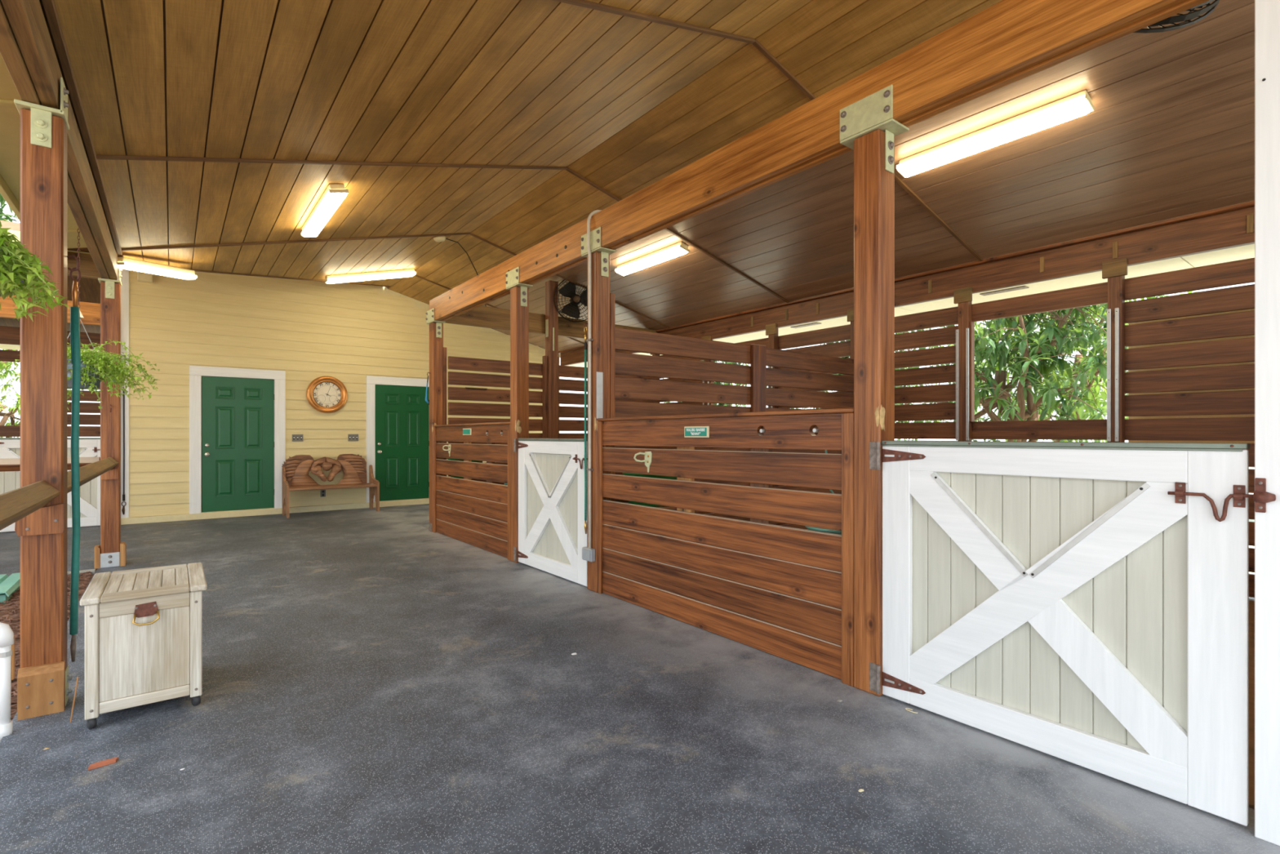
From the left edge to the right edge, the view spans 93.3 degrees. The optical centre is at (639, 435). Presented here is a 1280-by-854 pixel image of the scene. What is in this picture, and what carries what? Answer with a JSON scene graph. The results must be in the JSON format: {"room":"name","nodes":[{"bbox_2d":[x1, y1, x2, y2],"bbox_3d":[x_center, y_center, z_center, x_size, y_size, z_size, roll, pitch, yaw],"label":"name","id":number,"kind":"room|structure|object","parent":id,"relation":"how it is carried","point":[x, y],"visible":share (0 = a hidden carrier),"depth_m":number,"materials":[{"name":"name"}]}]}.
{"room":"farm building","nodes":[
{"label":"farm building","id":0,"kind":"room"},
{"bbox_2d":[0,325,100,439],"bbox_3d":[-12.212,-0.245,8.413,9.000,2.970,0.940,0,0,-38],"label":"wall","id":1,"kind":"structure","parent":0,"point":[10,336],"depth_m":10.09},
{"bbox_2d":[117,267,559,518],"bbox_3d":[-4.529,-0.735,10.636,7.070,3.950,0.198,0,0,-38],"label":"wall","id":2,"kind":"structure","parent":0,"point":[308,331],"depth_m":9.55,"materials":[{"name":"beige wood"}]},
{"bbox_2d":[121,386,126,514],"bbox_3d":[-7.201,0.208,8.427,0.030,1.784,0.050,0,0,31],"label":"lead rope","id":3,"kind":"object","parent":2,"relation":"hanging from","point":[123,495],"visible":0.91,"depth_m":8.42,"materials":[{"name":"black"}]},
{"bbox_2d":[137,271,153,283],"bbox_3d":[-7.000,-2.280,8.547,0.174,0.200,0.104,0,0,-38],"label":"wall speaker","id":4,"kind":"object","parent":2,"relation":"attached to","point":[141,277],"visible":0.58,"depth_m":8.51},
{"bbox_2d":[137,271,151,280],"bbox_3d":[-6.971,-2.277,8.509,0.148,0.165,0.007,0,0,-38],"label":"grille","id":5,"kind":"object","parent":4,"relation":"attached to","point":[142,276],"depth_m":8.50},
{"bbox_2d":[189,365,285,513],"bbox_3d":[-6.138,0.071,9.257,1.227,2.206,0.107,0,0,-38],"label":"door","id":6,"kind":"structure","parent":2,"relation":"in","point":[237,425],"depth_m":9.25,"materials":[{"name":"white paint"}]},
{"bbox_2d":[120,498,429,524],"bbox_3d":[-4.463,1.194,10.575,7.020,0.092,0.055,0,0,-38],"label":"baseboard","id":7,"kind":"structure","parent":2,"relation":"attached to","point":[158,518],"depth_m":9.39,"materials":[{"name":"beige wood"}]},
{"bbox_2d":[292,434,302,441],"bbox_3d":[-5.521,0.034,9.745,0.156,0.112,0.024,0,0,-38],"label":"light switch","id":8,"kind":"object","parent":2,"relation":"attached to","point":[295,437],"visible":1,"depth_m":9.74,"materials":[{"name":"grey metal"}]},
{"bbox_2d":[320,489,325,497],"bbox_3d":[-5.234,0.950,9.976,0.077,0.116,0.011,0,0,-38],"label":"wall outlet","id":9,"kind":"object","parent":2,"relation":"attached to","point":[322,492],"visible":0.91,"depth_m":9.97,"materials":[{"name":"grey plastic"}]},
{"bbox_2d":[306,376,347,413],"bbox_3d":[-5.170,-0.680,9.994,0.616,0.616,0.055,0,0,-38],"label":"wall clock","id":10,"kind":"object","parent":2,"relation":"attached to","point":[326,394],"visible":1,"depth_m":10.00,"materials":[{"name":"orange metal"}]},
{"bbox_2d":[347,434,358,440],"bbox_3d":[-4.865,0.033,10.254,0.163,0.115,0.024,0,0,-38],"label":"light switch","id":11,"kind":"object","parent":2,"relation":"attached to","point":[350,437],"visible":1,"depth_m":10.25,"materials":[{"name":"grey metal"}]},
{"bbox_2d":[365,375,429,502],"bbox_3d":[-4.210,0.071,10.750,1.227,2.206,0.107,0,0,-38],"label":"door","id":12,"kind":"structure","parent":2,"relation":"in","point":[397,420],"depth_m":10.71,"materials":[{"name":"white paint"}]},
{"bbox_2d":[0,0,1254,357],"bbox_3d":[-4.887,-2.168,4.879,16.250,1.265,16.100,0,0,-38],"label":"ceiling","id":13,"kind":"structure","parent":0,"point":[211,132],"depth_m":4.31,"materials":[{"name":"brown wood"}]},
{"bbox_2d":[0,53,89,253],"bbox_3d":[-5.723,-1.645,-0.386,8.480,0.170,8.800,0,0,-38],"label":"soffit","id":14,"kind":"structure","parent":13,"relation":"attached to","point":[10,117],"depth_m":3.54,"materials":[{"name":"beige paint"}]},
{"bbox_2d":[0,221,69,321],"bbox_3d":[-2.394,-0.985,2.083,0.632,1.174,0.702,0,0,-38],"label":"hanging basket","id":15,"kind":"object","parent":14,"relation":"hanging from","point":[18,272],"visible":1,"depth_m":2.13,"materials":[{"name":"plant"}]},
{"bbox_2d":[117,257,197,279],"bbox_3d":[-4.909,-1.696,6.150,0.122,0.196,0.885,0,0,4],"label":"fluorescent light","id":16,"kind":"object","parent":13,"relation":"attached to","point":[125,263],"visible":0.86,"depth_m":6.07,"materials":[{"name":"white plastic"}]},
{"bbox_2d":[301,183,349,237],"bbox_3d":[-2.927,-2.052,5.575,0.154,0.121,1.378,0,0,-38],"label":"fluorescent light","id":17,"kind":"object","parent":13,"relation":"attached to","point":[334,195],"visible":1,"depth_m":5.37,"materials":[{"name":"white plastic"}]},
{"bbox_2d":[324,268,416,284],"bbox_3d":[-3.965,-2.365,8.946,1.245,0.391,0.153,0,0,-38],"label":"fluorescent light","id":18,"kind":"object","parent":13,"relation":"attached to","point":[348,277],"visible":1,"depth_m":8.87,"materials":[{"name":"white plastic"}]},
{"bbox_2d":[433,235,486,306],"bbox_3d":[-2.312,-2.141,7.891,0.150,0.764,0.868,0,0,35],"label":"ceiling sensor","id":19,"kind":"object","parent":13,"relation":"attached to","point":[439,238],"visible":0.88,"depth_m":7.59,"materials":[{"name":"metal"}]},
{"bbox_2d":[614,241,689,275],"bbox_3d":[0.120,-2.131,7.329,0.154,0.121,1.268,0,0,-38],"label":"fluorescent light","id":20,"kind":"object","parent":13,"relation":"attached to","point":[674,251],"visible":1,"depth_m":7.21,"materials":[{"name":"white plastic"}]},
{"bbox_2d":[568,244,1254,367],"bbox_3d":[2.423,-1.540,8.077,0.745,0.240,12.200,0,0,-38],"label":"soffit","id":21,"kind":"structure","parent":13,"relation":"attached to","point":[1247,251],"depth_m":5.93,"materials":[{"name":"beige paint"}]},
{"bbox_2d":[791,322,821,328],"bbox_3d":[2.187,-1.454,7.969,0.100,0.009,0.420,0,0,-38],"label":"soffit vent","id":22,"kind":"object","parent":21,"relation":"attached to","point":[810,323],"depth_m":7.94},
{"bbox_2d":[979,285,1029,295],"bbox_3d":[3.657,-1.454,6.072,0.100,0.009,0.420,0,0,-38],"label":"soffit vent","id":23,"kind":"object","parent":21,"relation":"attached to","point":[1019,287],"depth_m":6.06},
{"bbox_2d":[895,89,1094,177],"bbox_3d":[2.469,-2.126,4.330,0.154,0.121,1.268,0,0,-38],"label":"fluorescent light","id":24,"kind":"object","parent":13,"relation":"attached to","point":[1078,104],"visible":1,"depth_m":4.21,"materials":[{"name":"white plastic"}]},
{"bbox_2d":[0,503,1279,853],"bbox_3d":[-4.011,1.300,3.217,15.600,0.120,18.000,0,0,-38],"label":"floor","id":25,"kind":"structure","parent":0,"point":[374,682],"depth_m":2.46,"materials":[{"name":"concrete"}]},
{"bbox_2d":[13,77,71,720],"bbox_3d":[-2.711,-0.190,2.753,0.177,2.860,0.206,0,0,-38],"label":"wooden post","id":26,"kind":"object","parent":25,"relation":"on","point":[43,678],"visible":0.99,"depth_m":2.71,"materials":[{"name":"wood"}]},
{"bbox_2d":[0,480,60,530],"bbox_3d":[-1.702,0.258,1.450,0.115,0.115,3.178,0,0,-38],"label":"fence rail","id":27,"kind":"object","parent":26,"relation":"attached to","point":[15,504],"visible":1,"depth_m":2.19,"materials":[{"name":"brown wood"}]},
{"bbox_2d":[0,0,117,279],"bbox_3d":[-2.318,-1.587,2.233,0.118,0.225,8.770,0,0,-38],"label":"timber beam","id":28,"kind":"structure","parent":26,"relation":"on","point":[27,51],"depth_m":2.64,"materials":[{"name":"brown wood"}]},
{"bbox_2d":[0,227,159,410],"bbox_3d":[-4.188,-0.909,4.664,0.862,1.439,0.929,0,0,0],"label":"hanging basket","id":29,"kind":"object","parent":28,"relation":"hanging from","point":[95,366],"visible":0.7,"depth_m":4.59,"materials":[{"name":"plant"}]},
{"bbox_2d":[66,255,80,662],"bbox_3d":[-2.685,0.108,2.867,0.049,1.925,0.032,0,0,-38],"label":"lead rope","id":30,"kind":"object","parent":26,"relation":"hanging from","point":[74,310],"visible":1,"depth_m":2.86,"materials":[{"name":"teal fabric"}]},
{"bbox_2d":[69,676,79,722],"bbox_3d":[-2.456,1.144,2.625,0.010,0.180,0.050,0,0,-11],"label":"straw","id":31,"kind":"object","parent":25,"relation":"on","point":[77,682],"visible":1,"depth_m":2.62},
{"bbox_2d":[88,756,118,769],"bbox_3d":[-2.022,1.234,2.277,0.086,0.011,0.026,0,0,-45],"label":"chip","id":32,"kind":"object","parent":25,"relation":"on","point":[104,762],"visible":1,"depth_m":2.27,"materials":[{"name":"orange wood"}]},
{"bbox_2d":[93,266,126,568],"bbox_3d":[-5.027,-0.190,5.735,0.222,2.860,0.235,0,0,-38],"label":"wooden post","id":33,"kind":"object","parent":25,"relation":"on","point":[111,552],"visible":0.98,"depth_m":5.70,"materials":[{"name":"wood"}]},
{"bbox_2d":[0,294,100,325],"bbox_3d":[-10.552,-1.645,5.765,8.380,0.290,0.138,0,0,-38],"label":"timber beam","id":34,"kind":"structure","parent":33,"relation":"attached to","point":[91,312],"depth_m":8.07,"materials":[{"name":"brown wood"}]},
{"bbox_2d":[0,457,100,471],"bbox_3d":[-8.447,0.258,3.120,8.468,0.115,0.115,0,0,-38],"label":"fence rail","id":35,"kind":"object","parent":33,"relation":"attached to","point":[7,464],"visible":0.29,"depth_m":5.35,"materials":[{"name":"brown wood"}]},
{"bbox_2d":[67,253,101,279],"bbox_3d":[-8.446,-1.593,3.120,8.470,0.235,0.128,0,0,-38],"label":"timber beam","id":36,"kind":"structure","parent":33,"relation":"on","point":[87,268],"depth_m":5.60,"materials":[{"name":"brown wood"}]},
{"bbox_2d":[67,457,118,493],"bbox_3d":[-3.880,0.258,4.261,0.115,0.115,3.646,0,0,-38],"label":"fence rail","id":37,"kind":"object","parent":33,"relation":"attached to","point":[87,473],"visible":0.56,"depth_m":4.11,"materials":[{"name":"brown wood"}]},
{"bbox_2d":[80,562,207,728],"bbox_3d":[-2.349,0.962,2.889,0.431,0.555,0.634,0,0,-38],"label":"storage chest","id":38,"kind":"object","parent":25,"relation":"on","point":[143,627],"visible":1,"depth_m":2.67,"materials":[{"name":"beige wood"}]},
{"bbox_2d":[281,453,379,518],"bbox_3d":[-4.960,0.772,9.712,1.323,0.936,0.550,0,0,-38],"label":"bench","id":39,"kind":"object","parent":25,"relation":"on","point":[295,468],"visible":1,"depth_m":9.74,"materials":[{"name":"brown wood"}]},
{"bbox_2d":[425,307,446,532],"bbox_3d":[-2.645,-0.195,7.869,0.211,2.870,0.280,0,0,-38],"label":"wooden post","id":40,"kind":"object","parent":25,"relation":"on","point":[437,353],"visible":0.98,"depth_m":7.81,"materials":[{"name":"brown wood"}]},
{"bbox_2d":[425,372,430,403],"bbox_3d":[-2.749,-0.619,7.825,0.067,0.411,0.035,0,0,-8],"label":"lead rope","id":41,"kind":"object","parent":40,"relation":"hanging from","point":[426,393],"visible":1,"depth_m":7.82,"materials":[{"name":"blue fabric"}]},
{"bbox_2d":[444,306,657,339],"bbox_3d":[-1.163,-1.612,8.979,3.560,0.276,0.128,0,0,-38],"label":"timber beam","id":42,"kind":"structure","parent":40,"relation":"on","point":[482,316],"depth_m":8.38,"materials":[{"name":"brown wood"}]},
{"bbox_2d":[433,422,511,560],"bbox_3d":[-1.934,0.551,6.911,0.101,1.377,2.241,0,0,-38],"label":"barrier","id":43,"kind":"object","parent":25,"relation":"on","point":[477,513],"visible":0.87,"depth_m":6.76,"materials":[{"name":"wood"}]},
{"bbox_2d":[442,444,450,456],"bbox_3d":[-2.352,0.180,7.377,0.155,0.150,0.032,0,0,32],"label":"hook","id":44,"kind":"object","parent":43,"relation":"attached to","point":[449,445],"visible":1,"depth_m":7.37,"materials":[{"name":"beige metal"}]},
{"bbox_2d":[462,428,471,435],"bbox_3d":[-1.977,-0.045,6.907,0.017,0.075,0.235,0,0,-38],"label":"nameplate","id":45,"kind":"object","parent":43,"relation":"attached to","point":[465,431],"visible":1,"depth_m":6.88,"materials":[{"name":"green"}]},
{"bbox_2d":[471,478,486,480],"bbox_3d":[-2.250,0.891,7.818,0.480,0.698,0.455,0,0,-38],"label":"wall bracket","id":46,"kind":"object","parent":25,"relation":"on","point":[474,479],"visible":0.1,"depth_m":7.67,"materials":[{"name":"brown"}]},
{"bbox_2d":[505,266,533,562],"bbox_3d":[-1.200,-0.195,5.972,0.171,2.870,0.280,0,0,-38],"label":"wooden post","id":47,"kind":"object","parent":25,"relation":"on","point":[519,292],"visible":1,"depth_m":5.92,"materials":[{"name":"brown wood"}]},
{"bbox_2d":[513,438,587,586],"bbox_3d":[-0.810,0.626,5.419,0.094,1.204,1.314,0,0,-38],"label":"gate","id":48,"kind":"object","parent":47,"relation":"attached to","point":[552,535],"visible":0.85,"depth_m":5.38,"materials":[{"name":"white paint"}]},
{"bbox_2d":[429,0,1208,321],"bbox_3d":[0.096,-1.617,4.312,0.143,0.286,9.100,0,0,-38],"label":"timber beam","id":49,"kind":"structure","parent":47,"relation":"on","point":[1006,42],"depth_m":2.98,"materials":[{"name":"wood"}]},
{"bbox_2d":[1133,0,1219,33],"bbox_3d":[2.012,-1.880,2.456,0.634,0.575,0.544,0,0,-38],"label":"fan","id":50,"kind":"object","parent":49,"relation":"attached to","point":[1209,7],"visible":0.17,"depth_m":2.37,"materials":[{"name":"black metal"}]},
{"bbox_2d":[1186,0,1213,10],"bbox_3d":[2.051,-1.896,2.460,0.612,0.543,0.290,0,0,9],"label":"grille","id":51,"kind":"object","parent":50,"relation":"attached to","point":[1208,6],"depth_m":2.34,"materials":[{"name":"metal"}]},
{"bbox_2d":[542,280,559,440],"bbox_3d":[-1.265,-0.485,8.670,0.230,3.450,0.140,0,0,-38],"label":"wooden post","id":52,"kind":"object","parent":25,"relation":"on","point":[550,362],"visible":0.7,"depth_m":8.61,"materials":[{"name":"brown wood"}]},
{"bbox_2d":[553,279,587,322],"bbox_3d":[-0.925,-1.960,8.739,0.644,0.645,0.278,0,0,-6],"label":"fan","id":53,"kind":"object","parent":52,"relation":"attached to","point":[571,308],"visible":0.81,"depth_m":8.66,"materials":[{"name":"black metal"}]},
{"bbox_2d":[448,355,659,484],"bbox_3d":[-1.086,0.147,8.924,3.544,2.356,0.038,0,0,-38],"label":"wall","id":54,"kind":"structure","parent":25,"relation":"on","point":[454,362],"depth_m":8.29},
{"bbox_2d":[580,226,616,591],"bbox_3d":[-0.325,-0.195,4.875,0.211,2.870,0.280,0,0,-38],"label":"wooden post","id":55,"kind":"object","parent":25,"relation":"on","point":[602,302],"visible":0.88,"depth_m":4.81,"materials":[{"name":"wood"}]},
{"bbox_2d":[583,322,587,533],"bbox_3d":[-0.434,-0.059,4.856,0.036,1.699,0.023,0,0,-15],"label":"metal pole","id":56,"kind":"object","parent":55,"relation":"hanging from","point":[585,335],"visible":1,"depth_m":4.85,"materials":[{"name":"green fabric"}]},
{"bbox_2d":[582,209,601,561],"bbox_3d":[-0.318,-0.418,4.887,0.284,2.827,0.135,0,0,-38],"label":"conduit","id":57,"kind":"object","parent":55,"relation":"attached to","point":[588,553],"visible":0.92,"depth_m":4.81,"materials":[{"name":"grey metal"}]},
{"bbox_2d":[596,408,853,686],"bbox_3d":[0.394,0.551,3.907,0.101,1.377,2.272,0,0,-38],"label":"barrier","id":58,"kind":"object","parent":25,"relation":"on","point":[787,593],"visible":0.82,"depth_m":3.60,"materials":[{"name":"wood"}]},
{"bbox_2d":[633,451,652,472],"bbox_3d":[0.025,0.185,4.310,0.155,0.150,0.032,0,0,32],"label":"hook","id":59,"kind":"object","parent":58,"relation":"attached to","point":[647,460],"visible":1,"depth_m":4.30,"materials":[{"name":"beige metal"}]},
{"bbox_2d":[684,426,709,437],"bbox_3d":[0.363,-0.024,3.887,0.018,0.072,0.225,0,0,-38],"label":"nameplate","id":60,"kind":"object","parent":58,"relation":"attached to","point":[689,431],"visible":1,"depth_m":3.87,"materials":[{"name":"green"}]},
{"bbox_2d":[804,449,841,534],"bbox_3d":[1.079,0.405,3.341,0.322,0.811,0.322,0,0,-38],"label":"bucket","id":61,"kind":"object","parent":58,"relation":"hanging from","point":[828,531],"visible":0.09,"depth_m":3.22,"materials":[{"name":"teal plastic"}]},
{"bbox_2d":[614,327,853,529],"bbox_3d":[1.194,0.203,5.983,3.544,2.187,0.080,0,0,-38],"label":"wall","id":62,"kind":"structure","parent":25,"relation":"on","point":[757,375],"depth_m":5.64,"materials":[{"name":"brown wood"}]},
{"bbox_2d":[624,502,676,510],"bbox_3d":[0.096,0.891,4.790,0.480,0.698,0.455,0,0,-38],"label":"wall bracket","id":63,"kind":"object","parent":62,"relation":"attached to","point":[662,507],"visible":0.02,"depth_m":4.62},
{"bbox_2d":[622,472,676,506],"bbox_3d":[0.093,0.410,4.778,0.461,0.260,0.461,0,0,-38],"label":"tub","id":64,"kind":"object","parent":63,"relation":"on","point":[624,473],"visible":0.17,"depth_m":4.60,"materials":[{"name":"green plastic"}]},
{"bbox_2d":[840,84,909,696],"bbox_3d":[1.138,-0.195,2.954,0.171,2.870,0.280,0,0,-38],"label":"wooden post","id":65,"kind":"object","parent":25,"relation":"on","point":[868,126],"visible":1,"depth_m":2.91,"materials":[{"name":"brown wood"}]},
{"bbox_2d":[869,440,1253,826],"bbox_3d":[1.529,0.626,2.400,0.094,1.204,1.314,0,0,-38],"label":"gate","id":66,"kind":"object","parent":65,"relation":"attached to","point":[1086,606],"visible":1,"depth_m":2.24,"materials":[{"name":"white paint"}]},
{"bbox_2d":[1248,600,1254,808],"bbox_3d":[2.534,1.234,4.240,3.520,0.012,4.200,0,0,-38],"label":"bedding","id":67,"kind":"object","parent":25,"relation":"on","point":[1251,603],"visible":0.02,"depth_m":2.76,"materials":[{"name":"brown wood"}]},
{"bbox_2d":[1253,0,1279,845],"bbox_3d":[2.188,-0.116,1.610,0.209,2.712,0.766,0,0,-38],"label":"post","id":68,"kind":"object","parent":25,"relation":"on","point":[1266,495],"visible":1,"depth_m":1.84,"materials":[{"name":"white paint"}]},
{"bbox_3d":[-8.318,-0.127,7.502,0.140,2.735,0.130,0,0,-38],"label":"wooden post","id":69,"kind":"object","parent":25,"relation":"on","visible":0},
{"bbox_2d":[0,437,100,532],"bbox_3d":[-7.803,0.626,7.959,1.314,1.204,0.094,0,0,-38],"label":"gate","id":70,"kind":"object","parent":69,"relation":"attached to","point":[10,447],"visible":0.38,"depth_m":8.16,"materials":[{"name":"white paint"}]},
{"bbox_2d":[560,206,1254,597],"bbox_3d":[2.245,-0.237,7.920,0.528,2.955,12.170,0,0,-38],"label":"wall","id":71,"kind":"structure","parent":0,"point":[1188,359],"depth_m":5.17,"materials":[{"name":"brown wood"}]},
{"bbox_2d":[1128,308,1254,443],"bbox_3d":[5.183,-0.450,4.535,0.030,1.380,2.420,0,0,-38],"label":"shutter","id":72,"kind":"object","parent":71,"relation":"attached to","point":[1251,309],"depth_m":5.13,"materials":[{"name":"brown wood"}]},
{"label":"outside","id":73,"kind":"structure","parent":0,"visible":0},
{"bbox_2d":[1248,466,1254,573],"bbox_3d":[-12.250,1.540,15.809,120.000,0.400,120.000,0,0,-38],"label":"ground","id":74,"kind":"structure","parent":73,"point":[1251,468],"depth_m":9.46,"materials":[{"name":"green plant"}]},
{"bbox_2d":[0,193,19,370],"bbox_3d":[-18.402,-4.768,16.853,8.564,12.254,5.629,0,0,-31],"label":"tree","id":75,"kind":"object","parent":74,"relation":"on","point":[2,201],"visible":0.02,"depth_m":16.47,"materials":[{"name":"green plant"}]},
{"bbox_2d":[0,348,20,437],"bbox_3d":[-13.139,-0.792,12.051,2.677,4.300,2.260,0,0,-26],"label":"tree","id":76,"kind":"object","parent":74,"relation":"on","point":[12,411],"visible":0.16,"depth_m":12.25,"materials":[{"name":"green plant"}]},
{"bbox_2d":[0,571,93,720],"bbox_3d":[-4.859,1.290,-1.519,8.458,0.101,11.550,0,0,-38],"label":"mulch bed","id":77,"kind":"object","parent":74,"relation":"on","point":[10,611],"visible":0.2,"depth_m":4.24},
{"bbox_2d":[0,622,14,741],"bbox_3d":[-2.788,1.017,2.396,0.428,0.506,0.056,0,0,-38],"label":"pipe","id":78,"kind":"object","parent":77,"relation":"on","point":[6,634],"visible":0.93,"depth_m":2.50,"materials":[{"name":"white plastic"}]},
{"bbox_2d":[0,572,20,603],"bbox_3d":[-5.488,1.228,4.572,1.125,0.092,0.850,0,0,-38],"label":"plastic cover","id":79,"kind":"object","parent":77,"relation":"on","point":[10,584],"visible":0.73,"depth_m":4.81,"materials":[{"name":"green plastic"}]},
{"bbox_2d":[67,568,96,576],"bbox_3d":[-8.403,1.292,3.040,8.440,0.095,0.100,0,0,-38],"label":"kerb","id":80,"kind":"object","parent":74,"relation":"on","point":[93,571],"visible":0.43,"depth_m":5.57,"materials":[{"name":"concrete"}]},
{"bbox_2d":[661,360,749,406],"bbox_3d":[1.902,-1.117,16.993,3.448,4.983,4.510,0,0,-24],"label":"tree","id":81,"kind":"object","parent":74,"relation":"on","point":[729,362],"visible":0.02,"depth_m":16.62,"materials":[{"name":"green plant"}]},
{"bbox_2d":[766,325,988,440],"bbox_3d":[4.734,-1.119,12.806,3.460,4.962,5.818,0,0,-38],"label":"tree","id":82,"kind":"object","parent":74,"relation":"on","point":[980,407],"visible":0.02,"depth_m":12.37,"materials":[{"name":"green plant"}]},
{"bbox_2d":[894,293,1177,441],"bbox_3d":[5.298,-0.800,8.945,3.224,4.393,4.556,0,0,-34],"label":"tree","id":83,"kind":"object","parent":74,"relation":"on","point":[1037,359],"visible":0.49,"depth_m":8.18,"materials":[{"name":"green plant"}]},
{"bbox_2d":[905,291,1198,441],"bbox_3d":[10.575,-1.752,14.983,6.066,6.214,6.597,0,0,-4],"label":"tree","id":84,"kind":"object","parent":74,"relation":"on","point":[1095,389],"visible":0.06,"depth_m":14.57,"materials":[{"name":"green plant"}]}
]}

